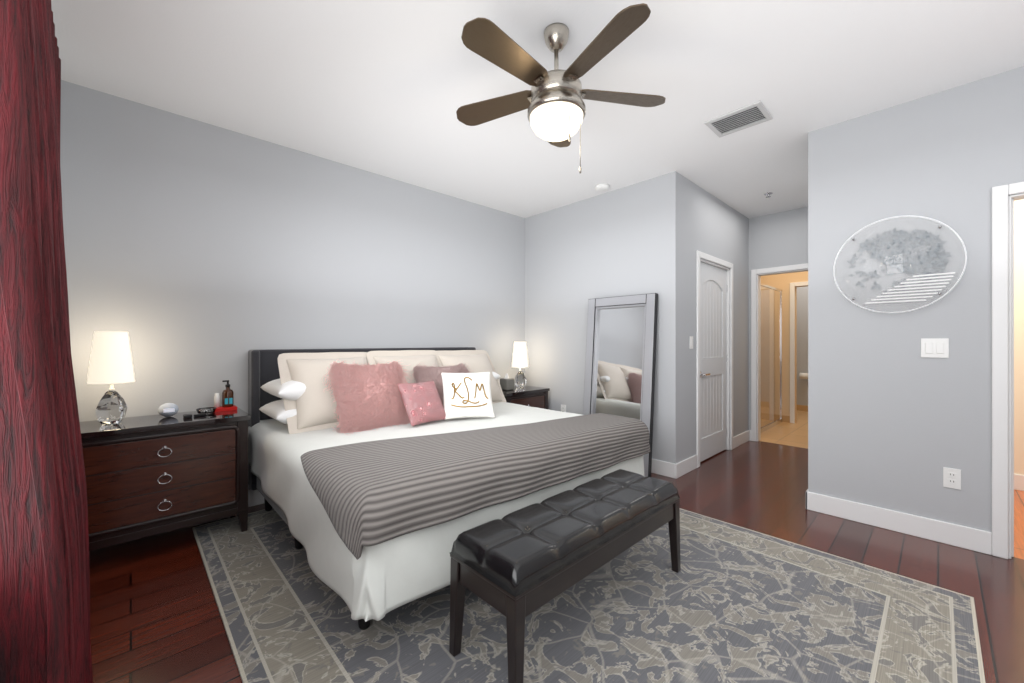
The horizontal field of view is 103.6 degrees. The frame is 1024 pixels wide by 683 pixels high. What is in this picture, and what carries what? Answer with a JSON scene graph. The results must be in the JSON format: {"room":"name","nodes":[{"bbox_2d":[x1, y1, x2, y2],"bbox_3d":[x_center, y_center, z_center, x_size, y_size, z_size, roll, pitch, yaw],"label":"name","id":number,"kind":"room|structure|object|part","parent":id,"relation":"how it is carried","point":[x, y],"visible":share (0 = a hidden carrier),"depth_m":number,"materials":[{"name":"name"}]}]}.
{"room":"bedroom","nodes":[
{"label":"bedroom","id":0,"kind":"room"},
{"bbox_2d":[60,80,524,488],"bbox_3d":[-1.273,-0.150,3.689,4.060,2.740,0.110,0,0,-43],"label":"wall","id":1,"kind":"structure","parent":0,"point":[202,259],"depth_m":2.94,"materials":[{"name":"grey paint"}]},
{"bbox_2d":[248,489,263,506],"bbox_3d":[-1.219,1.155,3.654,3.810,0.130,0.014,0,0,-43],"label":"baseboard","id":2,"kind":"structure","parent":1,"relation":"attached to","point":[255,497],"depth_m":2.99,"materials":[{"name":"white"}]},
{"bbox_2d":[51,0,1023,217],"bbox_3d":[2.325,-1.570,3.575,9.130,0.100,5.220,0,0,-43],"label":"ceiling","id":3,"kind":"structure","parent":0,"point":[387,88],"depth_m":2.30,"materials":[{"name":"white paint"}]},
{"bbox_2d":[456,3,665,172],"bbox_3d":[0.192,-1.167,1.947,1.065,0.704,1.099,0,0,-43],"label":"ceiling fan","id":4,"kind":"object","parent":3,"relation":"hanging from","point":[551,101],"visible":1,"depth_m":1.87,"materials":[{"name":"silver metal"}]},
{"bbox_2d":[595,184,608,191],"bbox_3d":[0.881,-1.501,3.944,0.136,0.037,0.136,0,0,-43],"label":"smoke detector","id":5,"kind":"object","parent":3,"relation":"attached to","point":[601,187],"visible":1,"depth_m":3.91,"materials":[{"name":"white plastic"}]},
{"bbox_2d":[704,101,772,137],"bbox_3d":[1.548,-1.513,2.758,0.280,0.015,0.340,0,0,-43],"label":"ceiling vent","id":6,"kind":"object","parent":3,"relation":"in","point":[747,116],"visible":1,"depth_m":2.75,"materials":[{"name":"silver metal"}]},
{"bbox_2d":[764,192,772,197],"bbox_3d":[2.634,-1.501,4.142,0.076,0.036,0.076,0,0,-43],"label":"sprinkler","id":7,"kind":"object","parent":3,"relation":"attached to","point":[768,194],"visible":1,"depth_m":4.13,"materials":[{"name":"silver metal"}]},
{"bbox_2d":[89,410,1023,682],"bbox_3d":[2.325,1.270,3.575,9.130,0.100,5.220,0,0,-43],"label":"floor","id":8,"kind":"structure","parent":0,"point":[155,616],"depth_m":2.16,"materials":[{"name":"brown wood"}]},
{"bbox_2d":[500,342,549,408],"bbox_3d":[0.043,0.606,4.496,0.660,1.203,0.427,0,0,-43],"label":"nightstand","id":9,"kind":"object","parent":8,"relation":"on","point":[520,393],"visible":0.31,"depth_m":4.49,"materials":[{"name":"brown wood"}]},
{"bbox_2d":[511,342,528,387],"bbox_3d":[0.094,0.267,4.631,0.196,0.525,0.196,0,0,-43],"label":"lamp","id":10,"kind":"object","parent":9,"relation":"on","point":[520,358],"depth_m":4.57,"materials":[{"name":"white fabric"}]},
{"bbox_2d":[192,508,984,682],"bbox_3d":[0.051,1.214,2.260,2.600,0.011,3.445,0,0,-43],"label":"rug","id":11,"kind":"object","parent":8,"relation":"on","point":[729,603],"visible":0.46,"depth_m":1.73,"materials":[{"name":"grey carpet"}]},
{"bbox_2d":[80,331,250,550],"bbox_3d":[-2.119,0.576,2.445,0.834,1.263,0.441,0,0,-43],"label":"nightstand","id":12,"kind":"object","parent":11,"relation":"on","point":[168,467],"visible":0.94,"depth_m":2.29,"materials":[{"name":"brown wood"}]},
{"bbox_2d":[86,331,135,424],"bbox_3d":[-2.291,0.207,2.306,0.196,0.525,0.196,0,0,-43],"label":"lamp","id":13,"kind":"object","parent":12,"relation":"on","point":[111,363],"depth_m":2.26,"materials":[{"name":"white fabric"}]},
{"bbox_3d":[-2.006,0.454,2.645,0.110,0.030,0.110,0,0,-43],"label":"dish","id":14,"kind":"part","parent":12,"relation":"part of","materials":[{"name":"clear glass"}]},
{"bbox_2d":[248,347,649,629],"bbox_3d":[-0.487,0.633,2.888,2.148,1.147,2.126,0,0,-43],"label":"bed","id":15,"kind":"object","parent":11,"relation":"on","point":[380,480],"visible":0.96,"depth_m":2.20,"materials":[{"name":"grey fabric"}]},
{"bbox_2d":[333,363,410,430],"bbox_3d":[-0.955,0.363,2.776,0.486,0.399,0.242,0,0,-43],"label":"fur pillow","id":16,"kind":"object","parent":15,"relation":"on","point":[373,389],"depth_m":2.68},
{"bbox_2d":[397,380,447,426],"bbox_3d":[-0.624,0.425,2.826,0.350,0.286,0.213,0,0,-43],"label":"pillow","id":17,"kind":"object","parent":15,"relation":"on","point":[420,404],"depth_m":2.78,"materials":[{"name":"pink fabric"}]},
{"bbox_2d":[441,371,495,419],"bbox_3d":[-0.332,0.398,3.019,0.452,0.339,0.384,0,0,-43],"label":"pillow","id":18,"kind":"object","parent":15,"relation":"on","point":[467,396],"depth_m":2.96,"materials":[{"name":"white fabric"}]},
{"bbox_2d":[300,413,649,559],"bbox_3d":[-0.031,0.660,2.405,2.148,0.238,0.798,0,0,-43],"label":"throw","id":19,"kind":"object","parent":15,"relation":"on","point":[379,497],"depth_m":1.86,"materials":[{"name":"grey fabric"}]},
{"bbox_2d":[449,469,680,682],"bbox_3d":[0.322,0.973,1.843,1.208,0.469,0.373,0,0,-43],"label":"bench","id":20,"kind":"object","parent":11,"relation":"on","point":[515,568],"visible":1,"depth_m":1.55,"materials":[{"name":"black leather"}]},
{"bbox_2d":[449,469,680,597],"bbox_3d":[0.322,0.780,1.843,1.208,0.084,0.373,0,0,-43],"label":"cushion","id":21,"kind":"object","parent":20,"relation":"on","point":[518,552],"depth_m":1.61,"materials":[{"name":"black leather"}]},
{"bbox_2d":[583,293,657,476],"bbox_3d":[1.017,0.389,3.893,0.187,1.658,0.740,0,0,-43],"label":"leaning mirror","id":22,"kind":"object","parent":8,"relation":"on","point":[620,362],"visible":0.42,"depth_m":3.88,"materials":[{"name":"silver metal"}]},
{"bbox_2d":[761,283,781,432],"bbox_3d":[3.658,0.220,5.709,1.140,2.000,0.030,0,0,-43],"label":"shower enclosure","id":23,"kind":"object","parent":8,"relation":"on","point":[771,356],"visible":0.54,"depth_m":5.74,"materials":[{"name":"clear glass"}]},
{"bbox_2d":[812,492,991,554],"bbox_3d":[2.452,1.155,2.607,0.014,0.130,0.840,0,0,-43],"label":"baseboard","id":24,"kind":"structure","parent":8,"relation":"on","point":[969,538],"depth_m":2.55,"materials":[{"name":"white"}]},
{"bbox_2d":[992,181,1023,558],"bbox_3d":[3.116,0.170,1.983,0.128,2.100,0.980,0,0,-43],"label":"door frame","id":25,"kind":"structure","parent":8,"relation":"on","point":[1002,374],"depth_m":2.27,"materials":[{"name":"white wood"}]},
{"bbox_2d":[525,175,663,460],"bbox_3d":[0.811,-0.150,4.360,0.110,2.740,1.780,0,0,-43],"label":"wall","id":26,"kind":"structure","parent":0,"point":[578,254],"depth_m":4.34,"materials":[{"name":"grey paint"}]},
{"bbox_2d":[561,405,565,411],"bbox_3d":[0.576,0.770,4.522,0.009,0.118,0.072,0,0,-43],"label":"outlet","id":27,"kind":"object","parent":26,"relation":"attached to","point":[563,408],"visible":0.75,"depth_m":4.51,"materials":[{"name":"white plastic"}]},
{"bbox_2d":[651,459,679,478],"bbox_3d":[0.816,1.155,4.265,0.014,0.130,1.884,0,0,-43],"label":"baseboard","id":28,"kind":"structure","parent":26,"relation":"attached to","point":[668,469],"depth_m":3.64,"materials":[{"name":"white wood"}]},
{"bbox_2d":[664,171,748,463],"bbox_3d":[2.195,-0.150,4.367,2.130,2.740,0.110,0,0,-43],"label":"wall","id":29,"kind":"structure","parent":0,"point":[697,217],"depth_m":3.80,"materials":[{"name":"grey paint"}]},
{"bbox_2d":[680,454,696,476],"bbox_3d":[1.623,1.155,3.744,0.445,0.130,0.018,0,0,-43],"label":"baseboard","id":30,"kind":"structure","parent":29,"relation":"attached to","point":[689,464],"depth_m":3.75,"materials":[{"name":"white wood"}]},
{"bbox_2d":[690,336,692,348],"bbox_3d":[1.702,0.010,3.818,0.072,0.118,0.010,0,0,-43],"label":"light switch","id":31,"kind":"object","parent":29,"relation":"attached to","point":[691,342],"visible":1,"depth_m":3.80,"materials":[{"name":"white plastic"}]},
{"bbox_2d":[700,262,726,461],"bbox_3d":[2.133,0.205,4.252,0.826,2.005,0.093,0,0,-43],"label":"closet door","id":32,"kind":"structure","parent":29,"relation":"in","point":[713,360],"depth_m":4.28,"materials":[{"name":"white paint"}]},
{"bbox_2d":[696,250,732,467],"bbox_3d":[2.106,0.170,4.271,0.980,2.100,0.128,0,0,-43],"label":"door frame","id":33,"kind":"structure","parent":29,"relation":"attached to","point":[699,254],"depth_m":4.47,"materials":[{"name":"white wood"}]},
{"bbox_2d":[749,207,807,429],"bbox_3d":[3.334,-0.150,4.632,0.110,2.740,1.070,0,0,-43],"label":"wall","id":34,"kind":"structure","parent":0,"point":[779,239],"depth_m":4.77,"materials":[{"name":"grey paint"}]},
{"bbox_2d":[751,263,807,441],"bbox_3d":[3.290,0.170,4.666,0.128,2.100,0.900,0,0,-43],"label":"door frame","id":35,"kind":"structure","parent":34,"relation":"attached to","point":[756,274],"depth_m":4.92,"materials":[{"name":"white wood"}]},
{"bbox_2d":[806,489,811,510],"bbox_3d":[2.855,1.155,3.615,1.984,0.130,0.030,0,0,-43],"label":"baseboard","id":36,"kind":"structure","parent":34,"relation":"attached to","point":[808,494],"depth_m":2.92,"materials":[{"name":"white"}]},
{"bbox_2d":[761,271,807,422],"bbox_3d":[4.412,-0.150,5.893,0.110,2.740,2.400,0,0,-43],"label":"wall","id":37,"kind":"structure","parent":0,"point":[782,282],"depth_m":6.09,"materials":[{"name":"beige paint"}]},
{"bbox_2d":[782,415,789,422],"bbox_3d":[3.869,1.170,6.377,0.014,0.100,0.890,0,0,-43],"label":"baseboard","id":38,"kind":"structure","parent":37,"relation":"attached to","point":[785,418],"depth_m":6.09,"materials":[{"name":"brown wood"}]},
{"bbox_2d":[790,281,807,422],"bbox_3d":[4.479,0.170,5.729,0.018,2.100,0.890,0,0,-43],"label":"trim","id":39,"kind":"structure","parent":37,"relation":"attached to","point":[792,352],"depth_m":6.02,"materials":[{"name":"white wood"}]},
{"bbox_2d":[797,286,807,405],"bbox_3d":[5.385,-0.150,6.812,0.011,2.740,2.398,0,0,-43],"label":"wall","id":40,"kind":"structure","parent":0,"point":[802,340],"depth_m":7.08,"materials":[{"name":"grey paint"}]},
{"bbox_2d":[797,405,807,410],"bbox_3d":[5.383,1.170,6.797,0.014,0.100,2.360,0,0,-43],"label":"baseboard","id":41,"kind":"structure","parent":40,"relation":"attached to","point":[799,407],"depth_m":7.08,"materials":[{"name":"brown wood"}]},
{"bbox_2d":[799,373,807,378],"bbox_3d":[5.095,0.600,7.006,0.142,0.110,0.140,0,0,-43],"label":"paper holder","id":42,"kind":"object","parent":40,"relation":"attached to","point":[803,375],"visible":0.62,"depth_m":6.97,"materials":[{"name":"white plastic"}]},
{"bbox_2d":[808,66,1023,532],"bbox_3d":[2.933,-0.150,2.189,0.110,2.740,2.150,0,0,-43],"label":"wall","id":43,"kind":"structure","parent":0,"point":[897,422],"depth_m":2.55,"materials":[{"name":"grey paint"}]},
{"bbox_2d":[833,215,966,312],"bbox_3d":[2.452,-0.490,2.584,0.044,0.618,0.618,0,0,-43],"label":"wall art","id":44,"kind":"object","parent":43,"relation":"attached to","point":[917,260],"visible":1,"depth_m":2.55,"materials":[{"name":"white plastic"}]},
{"bbox_2d":[921,338,948,357],"bbox_3d":[2.587,0.040,2.467,0.010,0.118,0.118,0,0,-43],"label":"double light switch","id":45,"kind":"object","parent":43,"relation":"attached to","point":[934,347],"visible":1,"depth_m":2.46,"materials":[{"name":"white plastic"}]},
{"bbox_2d":[943,467,960,489],"bbox_3d":[2.637,0.820,2.415,0.009,0.118,0.072,0,0,-43],"label":"outlet","id":46,"kind":"object","parent":43,"relation":"attached to","point":[951,477],"visible":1,"depth_m":2.41,"materials":[{"name":"white plastic"}]},
{"bbox_2d":[1014,199,1023,474],"bbox_3d":[4.221,-0.150,3.331,0.110,2.740,2.040,0,0,-43],"label":"wall","id":47,"kind":"structure","parent":0,"point":[1018,336],"depth_m":3.31,"materials":[{"name":"beige paint"}]},
{"bbox_2d":[1014,474,1023,490],"bbox_3d":[4.176,1.155,3.288,0.014,0.130,2.040,0,0,-43],"label":"baseboard","id":48,"kind":"structure","parent":47,"relation":"attached to","point":[1018,479],"depth_m":3.30,"materials":[{"name":"white wood"}]},
{"bbox_3d":[-0.952,-0.150,0.476,0.110,2.740,5.220,0,0,-43],"label":"wall","id":49,"kind":"structure","parent":0,"visible":0},
{"bbox_2d":[0,0,92,682],"bbox_3d":[-1.598,-0.098,1.435,0.180,2.605,1.711,0,0,-43],"label":"curtain","id":50,"kind":"object","parent":49,"relation":"hanging from","point":[44,593],"visible":1,"depth_m":0.87,"materials":[{"name":"red fabric"}]}
]}

